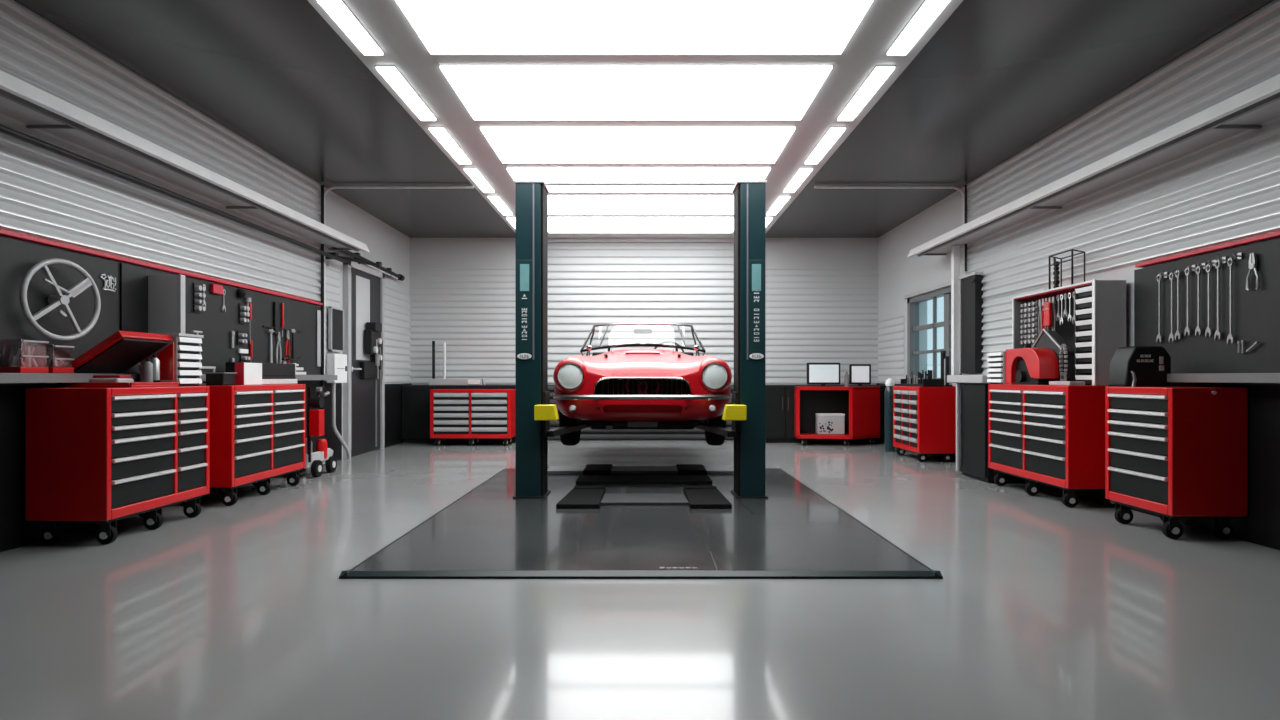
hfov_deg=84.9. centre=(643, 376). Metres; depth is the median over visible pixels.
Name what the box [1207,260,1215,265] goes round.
hook
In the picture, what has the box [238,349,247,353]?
label plate
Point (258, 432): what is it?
base cabinet
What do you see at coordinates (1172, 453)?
tool chest
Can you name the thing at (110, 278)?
bracket
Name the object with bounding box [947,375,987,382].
countertop
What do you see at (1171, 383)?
trim
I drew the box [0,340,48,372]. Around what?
case
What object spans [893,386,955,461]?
tool chest
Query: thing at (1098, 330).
hutch
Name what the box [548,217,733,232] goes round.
recessed light
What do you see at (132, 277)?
panel
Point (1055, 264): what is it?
wire rack
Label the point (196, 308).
socket
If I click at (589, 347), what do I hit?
mirror
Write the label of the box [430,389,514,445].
base cabinet
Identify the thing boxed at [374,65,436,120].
recessed light
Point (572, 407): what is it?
lamp
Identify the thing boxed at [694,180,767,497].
lift post
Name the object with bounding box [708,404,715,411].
lamp
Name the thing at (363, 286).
door
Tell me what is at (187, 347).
drawer unit
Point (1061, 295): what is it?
wrench
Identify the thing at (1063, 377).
chain
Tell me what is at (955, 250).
square post
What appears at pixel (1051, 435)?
tool chest
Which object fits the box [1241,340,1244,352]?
bit
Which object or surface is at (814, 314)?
wall
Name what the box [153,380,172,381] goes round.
tray
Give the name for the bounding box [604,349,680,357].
windshield wiper
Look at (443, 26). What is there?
recessed light
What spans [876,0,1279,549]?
wall
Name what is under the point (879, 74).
recessed light
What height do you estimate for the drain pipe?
0.918 m
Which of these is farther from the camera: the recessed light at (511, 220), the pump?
the recessed light at (511, 220)
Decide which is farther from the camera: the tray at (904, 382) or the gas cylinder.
the gas cylinder
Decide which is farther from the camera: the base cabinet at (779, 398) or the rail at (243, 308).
the base cabinet at (779, 398)
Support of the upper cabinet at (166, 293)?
attached to the wall at (47, 195)
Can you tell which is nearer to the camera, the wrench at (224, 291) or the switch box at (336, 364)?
the wrench at (224, 291)
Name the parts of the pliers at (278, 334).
handle, handle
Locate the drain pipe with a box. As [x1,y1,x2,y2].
[332,383,350,458]
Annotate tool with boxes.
[1131,371,1136,386]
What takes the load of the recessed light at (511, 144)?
in the ceiling
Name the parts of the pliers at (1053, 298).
handle, handle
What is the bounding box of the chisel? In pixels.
[230,331,234,347]
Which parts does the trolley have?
frame, red tank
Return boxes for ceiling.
[14,0,1273,237]
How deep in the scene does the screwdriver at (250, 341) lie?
6.50 m
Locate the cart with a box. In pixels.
[794,386,879,445]
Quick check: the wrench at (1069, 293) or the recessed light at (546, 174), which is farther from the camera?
the recessed light at (546, 174)
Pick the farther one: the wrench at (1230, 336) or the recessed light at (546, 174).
the recessed light at (546, 174)
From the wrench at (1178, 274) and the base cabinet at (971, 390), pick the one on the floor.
the base cabinet at (971, 390)
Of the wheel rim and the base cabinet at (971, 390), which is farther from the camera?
the base cabinet at (971, 390)
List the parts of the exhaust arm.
rod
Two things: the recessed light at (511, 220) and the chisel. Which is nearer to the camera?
the chisel
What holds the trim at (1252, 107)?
attached to the wall at (1227, 190)
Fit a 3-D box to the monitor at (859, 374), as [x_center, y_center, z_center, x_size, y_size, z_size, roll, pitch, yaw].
[3.192,-0.026,10.345,0.310,0.330,0.130,0,0,6]
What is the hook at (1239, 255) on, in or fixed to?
attached to the board
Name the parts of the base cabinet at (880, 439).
door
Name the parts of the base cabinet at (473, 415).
drawer, handle, drawer, handle, drawer, handle, drawer, handle, drawer, handle, drawer, handle, plate, handle, handle, handle, handle, handle, handle, drawer, drawer, drawer, drawer, drawer, drawer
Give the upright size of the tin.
0.030 m
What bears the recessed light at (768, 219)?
in the ceiling
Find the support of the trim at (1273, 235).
attached to the wall at (1227, 190)
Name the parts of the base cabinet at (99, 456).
plate, drawer, drawer, drawer, drawer, drawer, drawer, handle, handle, handle, handle, handle, handle, drawer, drawer, drawer, drawer, drawer, drawer, handle, handle, handle, handle, handle, handle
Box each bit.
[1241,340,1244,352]
[1246,341,1258,351]
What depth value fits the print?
10.23 m
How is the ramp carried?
on the floor mat
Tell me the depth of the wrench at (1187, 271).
4.69 m
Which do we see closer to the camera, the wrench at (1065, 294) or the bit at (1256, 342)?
the bit at (1256, 342)
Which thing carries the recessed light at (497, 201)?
in the ceiling
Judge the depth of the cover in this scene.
5.75 m
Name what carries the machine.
on the tool chest at (1051, 435)
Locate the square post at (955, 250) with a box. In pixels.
[951,246,959,374]
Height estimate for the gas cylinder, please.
0.985 m
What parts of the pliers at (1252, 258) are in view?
handle, handle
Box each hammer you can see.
[266,329,274,362]
[289,329,295,361]
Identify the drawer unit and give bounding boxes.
[140,333,203,385]
[987,352,1005,383]
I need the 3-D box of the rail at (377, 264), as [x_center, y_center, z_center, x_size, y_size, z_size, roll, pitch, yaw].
[-3.500,-1.405,8.441,0.157,0.070,0.816,0,0,22]
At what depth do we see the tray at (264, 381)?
6.43 m
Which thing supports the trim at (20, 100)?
attached to the wall at (47, 195)
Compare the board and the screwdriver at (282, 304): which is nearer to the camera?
the board
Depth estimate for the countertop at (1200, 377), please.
4.18 m
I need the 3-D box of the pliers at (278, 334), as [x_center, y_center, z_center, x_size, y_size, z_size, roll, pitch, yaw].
[-3.651,-0.289,6.996,0.021,0.321,0.092,0,0,0]
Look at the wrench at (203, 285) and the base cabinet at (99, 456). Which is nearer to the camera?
the base cabinet at (99, 456)
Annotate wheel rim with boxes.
[19,258,100,340]
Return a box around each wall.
[0,0,411,551]
[410,238,877,433]
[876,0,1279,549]
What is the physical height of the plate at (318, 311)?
0.630 m
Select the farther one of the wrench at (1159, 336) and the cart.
the cart
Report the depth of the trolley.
6.92 m
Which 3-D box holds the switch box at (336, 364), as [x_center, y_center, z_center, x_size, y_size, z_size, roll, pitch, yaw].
[-3.604,-0.100,8.230,0.112,0.340,0.340,0,0,0]
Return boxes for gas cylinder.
[884,378,894,451]
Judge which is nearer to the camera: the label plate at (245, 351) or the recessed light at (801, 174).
the label plate at (245, 351)
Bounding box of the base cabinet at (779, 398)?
[766,385,816,442]
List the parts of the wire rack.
hanging chain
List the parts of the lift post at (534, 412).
sign plate, plate, edge trim, lift arm, under arm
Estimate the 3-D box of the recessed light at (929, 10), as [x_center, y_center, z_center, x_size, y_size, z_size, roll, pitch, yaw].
[1.695,-2.170,4.200,0.140,0.020,1.020,0,0,0]
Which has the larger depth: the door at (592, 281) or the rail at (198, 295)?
the door at (592, 281)
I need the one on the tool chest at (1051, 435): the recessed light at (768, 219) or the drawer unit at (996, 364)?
the drawer unit at (996, 364)
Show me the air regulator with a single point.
(373, 343)
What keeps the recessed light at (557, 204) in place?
in the ceiling
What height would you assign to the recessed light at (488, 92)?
0.030 m
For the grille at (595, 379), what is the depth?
5.91 m
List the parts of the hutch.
socket strip, panel, socket strip, socket strip, socket strip, handle, handle, handle, handle, handle, handle, handle, handle, handle, drawer, drawer, drawer, drawer, drawer, drawer, drawer, drawer, drawer, panel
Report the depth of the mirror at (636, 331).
7.68 m
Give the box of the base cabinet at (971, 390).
[947,375,1025,482]
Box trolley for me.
[282,386,336,476]
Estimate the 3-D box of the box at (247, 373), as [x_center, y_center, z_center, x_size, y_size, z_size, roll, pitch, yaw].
[-3.235,-0.026,5.732,0.070,0.180,0.276,0,0,0]
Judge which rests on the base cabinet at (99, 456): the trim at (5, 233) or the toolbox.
the toolbox
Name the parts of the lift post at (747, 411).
under arm, lift arm, edge trim, plate, sign plate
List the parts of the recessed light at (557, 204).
frame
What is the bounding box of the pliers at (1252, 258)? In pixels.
[1246,253,1259,290]
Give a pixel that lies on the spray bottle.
(846, 376)
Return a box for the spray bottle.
[843,369,848,386]
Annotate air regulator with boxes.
[360,322,382,383]
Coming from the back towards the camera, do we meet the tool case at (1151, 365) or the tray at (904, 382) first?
the tray at (904, 382)
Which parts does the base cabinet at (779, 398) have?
door, door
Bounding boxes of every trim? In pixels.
[0,70,369,262]
[0,229,322,304]
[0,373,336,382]
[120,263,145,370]
[907,74,1279,257]
[1135,231,1279,266]
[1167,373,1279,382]
[1171,383,1279,385]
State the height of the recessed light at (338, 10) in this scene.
0.020 m
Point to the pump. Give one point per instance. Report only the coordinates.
(944, 359)
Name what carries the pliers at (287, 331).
hanging from the rail at (263, 326)
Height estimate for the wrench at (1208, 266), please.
0.474 m
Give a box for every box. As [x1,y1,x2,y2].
[204,372,236,384]
[235,362,261,384]
[326,354,346,382]
[815,413,844,433]
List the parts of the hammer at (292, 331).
handle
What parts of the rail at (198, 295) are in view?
rail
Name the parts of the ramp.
plate, plate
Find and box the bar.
[274,302,277,333]
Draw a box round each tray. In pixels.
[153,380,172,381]
[262,379,296,383]
[900,379,943,386]
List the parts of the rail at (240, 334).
rail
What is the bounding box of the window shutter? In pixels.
[958,272,982,372]
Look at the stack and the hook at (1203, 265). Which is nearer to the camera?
the hook at (1203, 265)
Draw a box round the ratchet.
[244,297,250,311]
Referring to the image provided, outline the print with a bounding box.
[819,422,832,432]
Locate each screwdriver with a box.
[248,303,251,319]
[249,340,252,358]
[281,303,283,336]
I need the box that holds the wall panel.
[328,306,343,351]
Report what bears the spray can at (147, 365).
in the toolbox
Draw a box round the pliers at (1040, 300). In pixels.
[1038,299,1041,337]
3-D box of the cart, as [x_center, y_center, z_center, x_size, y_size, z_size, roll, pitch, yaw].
[2.860,0.570,10.290,1.278,0.859,0.459,0,0,0]
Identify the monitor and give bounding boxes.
[807,363,839,386]
[849,364,870,385]
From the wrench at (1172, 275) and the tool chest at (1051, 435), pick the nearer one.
the wrench at (1172, 275)
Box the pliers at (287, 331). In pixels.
[285,330,289,362]
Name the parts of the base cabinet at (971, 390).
handle, door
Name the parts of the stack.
clamp handle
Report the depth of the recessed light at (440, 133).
6.51 m
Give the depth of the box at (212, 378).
5.39 m
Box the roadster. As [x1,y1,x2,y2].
[553,323,731,445]
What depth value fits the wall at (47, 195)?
5.23 m
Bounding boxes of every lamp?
[569,404,576,411]
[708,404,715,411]
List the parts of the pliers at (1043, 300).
handle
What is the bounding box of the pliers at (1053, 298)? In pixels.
[1052,297,1055,330]
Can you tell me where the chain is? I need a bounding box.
[1059,344,1067,380]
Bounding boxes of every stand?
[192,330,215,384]
[429,341,484,384]
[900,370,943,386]
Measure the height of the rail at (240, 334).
0.130 m
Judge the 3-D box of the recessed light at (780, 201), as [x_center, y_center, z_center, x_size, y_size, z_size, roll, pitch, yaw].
[1.695,-2.170,8.880,0.140,0.020,0.940,0,0,0]
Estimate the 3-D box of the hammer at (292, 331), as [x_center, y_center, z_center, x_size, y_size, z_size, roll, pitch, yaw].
[-3.650,-0.329,7.279,0.036,0.340,0.120,0,0,0]
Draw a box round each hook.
[1187,265,1195,270]
[1197,263,1205,268]
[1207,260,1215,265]
[1217,256,1225,263]
[1233,252,1241,259]
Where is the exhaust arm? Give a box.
[331,247,404,280]
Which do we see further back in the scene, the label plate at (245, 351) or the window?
the window
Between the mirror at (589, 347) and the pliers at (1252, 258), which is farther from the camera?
the mirror at (589, 347)
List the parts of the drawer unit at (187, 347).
plate, drawer, drawer, drawer, drawer, drawer, drawer, handle, handle, handle, handle, handle, handle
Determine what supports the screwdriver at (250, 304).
attached to the wall at (47, 195)
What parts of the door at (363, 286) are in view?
glass, panel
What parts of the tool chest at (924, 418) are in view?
handle, handle, drawer, drawer, drawer, drawer, handle, handle, handle, handle, handle, handle, drawer, drawer, drawer, handle, handle, handle, handle, handle, handle, drawer, drawer, plate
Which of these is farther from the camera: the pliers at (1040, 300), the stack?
the stack
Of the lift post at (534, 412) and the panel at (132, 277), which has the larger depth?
the lift post at (534, 412)
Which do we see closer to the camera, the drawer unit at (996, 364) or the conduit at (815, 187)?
the drawer unit at (996, 364)
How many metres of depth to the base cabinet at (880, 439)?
10.61 m
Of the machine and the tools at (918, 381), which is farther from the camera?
the tools at (918, 381)
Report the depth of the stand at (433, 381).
10.66 m
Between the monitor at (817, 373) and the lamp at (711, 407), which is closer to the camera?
the lamp at (711, 407)
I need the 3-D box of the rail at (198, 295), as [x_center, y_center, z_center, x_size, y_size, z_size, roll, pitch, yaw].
[-3.643,-0.646,5.741,0.045,0.240,0.099,0,0,0]
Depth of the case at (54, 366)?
4.21 m
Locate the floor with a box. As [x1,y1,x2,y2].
[0,440,1279,719]
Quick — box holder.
[210,283,222,294]
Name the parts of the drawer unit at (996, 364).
handle, handle, handle, handle, handle, handle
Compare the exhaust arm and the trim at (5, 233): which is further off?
the exhaust arm
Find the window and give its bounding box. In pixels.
[904,281,961,385]
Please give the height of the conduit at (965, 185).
0.980 m
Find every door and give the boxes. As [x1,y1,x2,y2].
[343,261,384,457]
[548,238,733,439]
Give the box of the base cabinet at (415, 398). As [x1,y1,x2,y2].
[402,385,469,442]
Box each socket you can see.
[194,286,201,290]
[194,306,201,310]
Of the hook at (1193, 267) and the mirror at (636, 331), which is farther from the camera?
the mirror at (636, 331)
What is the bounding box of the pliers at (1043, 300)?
[1041,299,1044,329]
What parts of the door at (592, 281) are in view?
frame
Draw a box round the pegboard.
[0,237,320,385]
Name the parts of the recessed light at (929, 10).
frame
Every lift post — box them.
[513,180,590,497]
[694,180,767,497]
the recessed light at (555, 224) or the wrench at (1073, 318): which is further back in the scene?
the recessed light at (555, 224)
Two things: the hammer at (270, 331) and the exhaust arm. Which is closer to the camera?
the hammer at (270, 331)
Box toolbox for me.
[64,331,178,386]
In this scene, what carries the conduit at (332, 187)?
attached to the wall at (47, 195)
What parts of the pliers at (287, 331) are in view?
handle, handle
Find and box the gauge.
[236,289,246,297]
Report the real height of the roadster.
1.241 m
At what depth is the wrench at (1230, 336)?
4.35 m
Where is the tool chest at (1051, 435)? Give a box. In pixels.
[988,384,1114,507]
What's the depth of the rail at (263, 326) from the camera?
7.09 m
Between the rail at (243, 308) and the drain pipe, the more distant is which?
the drain pipe
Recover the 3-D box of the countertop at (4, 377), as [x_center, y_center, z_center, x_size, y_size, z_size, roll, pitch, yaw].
[-3.590,0.006,2.675,0.220,0.057,10.550,0,0,0]
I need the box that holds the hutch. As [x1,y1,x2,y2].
[1012,279,1125,384]
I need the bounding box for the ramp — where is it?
[548,464,733,508]
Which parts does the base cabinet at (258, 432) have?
drawer, drawer, drawer, drawer, drawer, drawer, handle, handle, handle, handle, handle, handle, plate, drawer, drawer, drawer, drawer, drawer, drawer, handle, handle, handle, handle, handle, handle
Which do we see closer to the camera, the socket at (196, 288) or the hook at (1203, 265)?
the hook at (1203, 265)
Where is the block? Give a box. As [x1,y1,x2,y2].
[89,375,133,384]
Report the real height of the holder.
0.080 m
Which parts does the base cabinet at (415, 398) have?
door, door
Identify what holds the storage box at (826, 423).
on the cart
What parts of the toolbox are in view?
lid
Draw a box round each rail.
[193,283,205,312]
[237,330,247,344]
[239,303,249,324]
[240,354,249,361]
[263,326,302,331]
[325,252,381,267]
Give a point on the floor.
(1041, 608)
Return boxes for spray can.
[143,359,152,381]
[150,355,159,379]
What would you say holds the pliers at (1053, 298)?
hanging from the hutch
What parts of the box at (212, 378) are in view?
lid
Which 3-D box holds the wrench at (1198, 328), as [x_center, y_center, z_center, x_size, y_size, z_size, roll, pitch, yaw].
[3.648,-0.498,4.605,0.039,0.463,0.042,0,0,42]
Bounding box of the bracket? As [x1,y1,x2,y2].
[100,274,115,291]
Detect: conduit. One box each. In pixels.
[321,185,323,408]
[324,186,473,373]
[814,186,964,262]
[965,185,966,270]
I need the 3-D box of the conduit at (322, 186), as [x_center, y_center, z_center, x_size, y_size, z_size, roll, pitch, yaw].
[-3.655,-0.790,7.960,0.036,2.780,0.036,0,0,0]
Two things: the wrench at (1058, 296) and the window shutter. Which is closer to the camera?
the wrench at (1058, 296)
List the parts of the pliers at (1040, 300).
handle, handle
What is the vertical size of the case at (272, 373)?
0.190 m
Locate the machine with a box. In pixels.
[1006,348,1058,384]
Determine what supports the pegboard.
attached to the wall at (47, 195)
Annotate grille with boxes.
[593,377,691,394]
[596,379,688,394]
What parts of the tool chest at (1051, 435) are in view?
handle, handle, handle, handle, handle, handle, drawer, drawer, drawer, drawer, drawer, drawer, handle, handle, handle, handle, handle, handle, drawer, drawer, drawer, drawer, drawer, drawer, plate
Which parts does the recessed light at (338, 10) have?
frame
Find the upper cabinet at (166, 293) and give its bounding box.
[148,274,184,333]
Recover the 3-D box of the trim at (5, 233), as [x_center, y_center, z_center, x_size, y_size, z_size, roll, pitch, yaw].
[-3.672,-0.826,2.675,0.055,0.025,10.550,0,0,0]
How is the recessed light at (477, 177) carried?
in the ceiling
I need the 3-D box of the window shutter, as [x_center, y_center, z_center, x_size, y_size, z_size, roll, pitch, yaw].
[3.625,-0.590,7.770,0.130,1.100,0.420,0,0,0]
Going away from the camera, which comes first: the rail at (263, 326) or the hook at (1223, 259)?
the hook at (1223, 259)
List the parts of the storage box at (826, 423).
lid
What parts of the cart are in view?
panel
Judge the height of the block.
0.062 m
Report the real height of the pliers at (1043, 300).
0.300 m
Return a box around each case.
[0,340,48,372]
[40,345,74,372]
[226,362,296,383]
[1108,346,1170,386]
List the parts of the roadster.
windscreen frame, skid plate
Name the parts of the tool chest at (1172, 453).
handle, handle, handle, handle, handle, handle, drawer, drawer, drawer, drawer, drawer, drawer, plate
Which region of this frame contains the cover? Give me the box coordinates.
[1032,329,1074,380]
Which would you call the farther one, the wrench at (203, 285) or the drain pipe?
the drain pipe
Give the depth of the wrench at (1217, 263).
4.44 m
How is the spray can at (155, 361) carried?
in the toolbox
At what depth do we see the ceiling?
5.38 m
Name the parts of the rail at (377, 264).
mounting plate, lever, knob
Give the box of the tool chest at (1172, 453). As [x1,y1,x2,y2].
[1105,386,1247,538]
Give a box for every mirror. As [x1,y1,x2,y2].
[587,345,591,355]
[634,329,651,333]
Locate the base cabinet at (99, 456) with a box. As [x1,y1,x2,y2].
[26,386,209,543]
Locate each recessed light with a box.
[317,0,384,54]
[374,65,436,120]
[395,0,873,53]
[428,127,471,163]
[439,65,833,119]
[463,168,494,192]
[480,127,796,162]
[487,196,512,214]
[506,167,771,191]
[506,217,514,227]
[548,195,733,214]
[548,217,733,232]
[766,196,790,214]
[766,217,772,225]
[783,168,812,192]
[804,127,846,163]
[836,65,895,120]
[886,0,949,54]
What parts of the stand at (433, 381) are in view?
splash plate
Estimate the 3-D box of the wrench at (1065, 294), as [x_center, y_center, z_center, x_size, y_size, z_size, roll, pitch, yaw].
[3.494,-0.593,5.801,0.012,0.203,0.047,0,0,0]
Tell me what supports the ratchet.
attached to the wall at (47, 195)
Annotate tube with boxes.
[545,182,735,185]
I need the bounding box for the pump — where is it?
[940,351,951,386]
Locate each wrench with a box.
[202,284,205,307]
[221,289,225,311]
[1056,295,1060,320]
[1060,294,1063,324]
[1063,293,1067,317]
[1068,292,1071,321]
[1072,291,1074,323]
[1156,274,1162,343]
[1168,273,1174,342]
[1175,270,1181,340]
[1184,268,1190,336]
[1195,266,1201,336]
[1205,264,1212,337]
[1214,260,1221,340]
[1227,258,1234,344]
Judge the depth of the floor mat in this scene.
4.16 m
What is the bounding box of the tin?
[1049,381,1084,384]
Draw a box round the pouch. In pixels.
[1043,301,1051,326]
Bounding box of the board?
[1134,238,1279,383]
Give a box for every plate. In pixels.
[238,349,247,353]
[317,310,320,365]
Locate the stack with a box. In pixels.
[281,356,305,374]
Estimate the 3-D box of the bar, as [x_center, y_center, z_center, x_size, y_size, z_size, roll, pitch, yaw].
[-3.654,-0.585,6.951,0.020,0.320,0.060,0,0,0]
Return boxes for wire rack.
[1049,249,1084,288]
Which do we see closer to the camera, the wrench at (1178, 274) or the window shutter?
the wrench at (1178, 274)
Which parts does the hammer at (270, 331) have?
handle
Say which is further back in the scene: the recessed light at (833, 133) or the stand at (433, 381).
the stand at (433, 381)
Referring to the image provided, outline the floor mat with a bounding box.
[339,468,942,578]
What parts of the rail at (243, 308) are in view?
rail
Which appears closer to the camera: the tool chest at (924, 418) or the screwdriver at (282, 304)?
the screwdriver at (282, 304)
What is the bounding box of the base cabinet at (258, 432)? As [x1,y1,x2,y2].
[181,384,305,505]
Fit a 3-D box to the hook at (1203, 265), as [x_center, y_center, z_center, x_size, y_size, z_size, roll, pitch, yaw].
[3.640,-0.726,4.577,0.045,0.040,0.028,0,0,0]
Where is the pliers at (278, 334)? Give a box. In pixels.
[276,332,281,362]
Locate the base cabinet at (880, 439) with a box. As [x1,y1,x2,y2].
[816,385,885,442]
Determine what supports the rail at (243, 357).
attached to the wall at (47, 195)

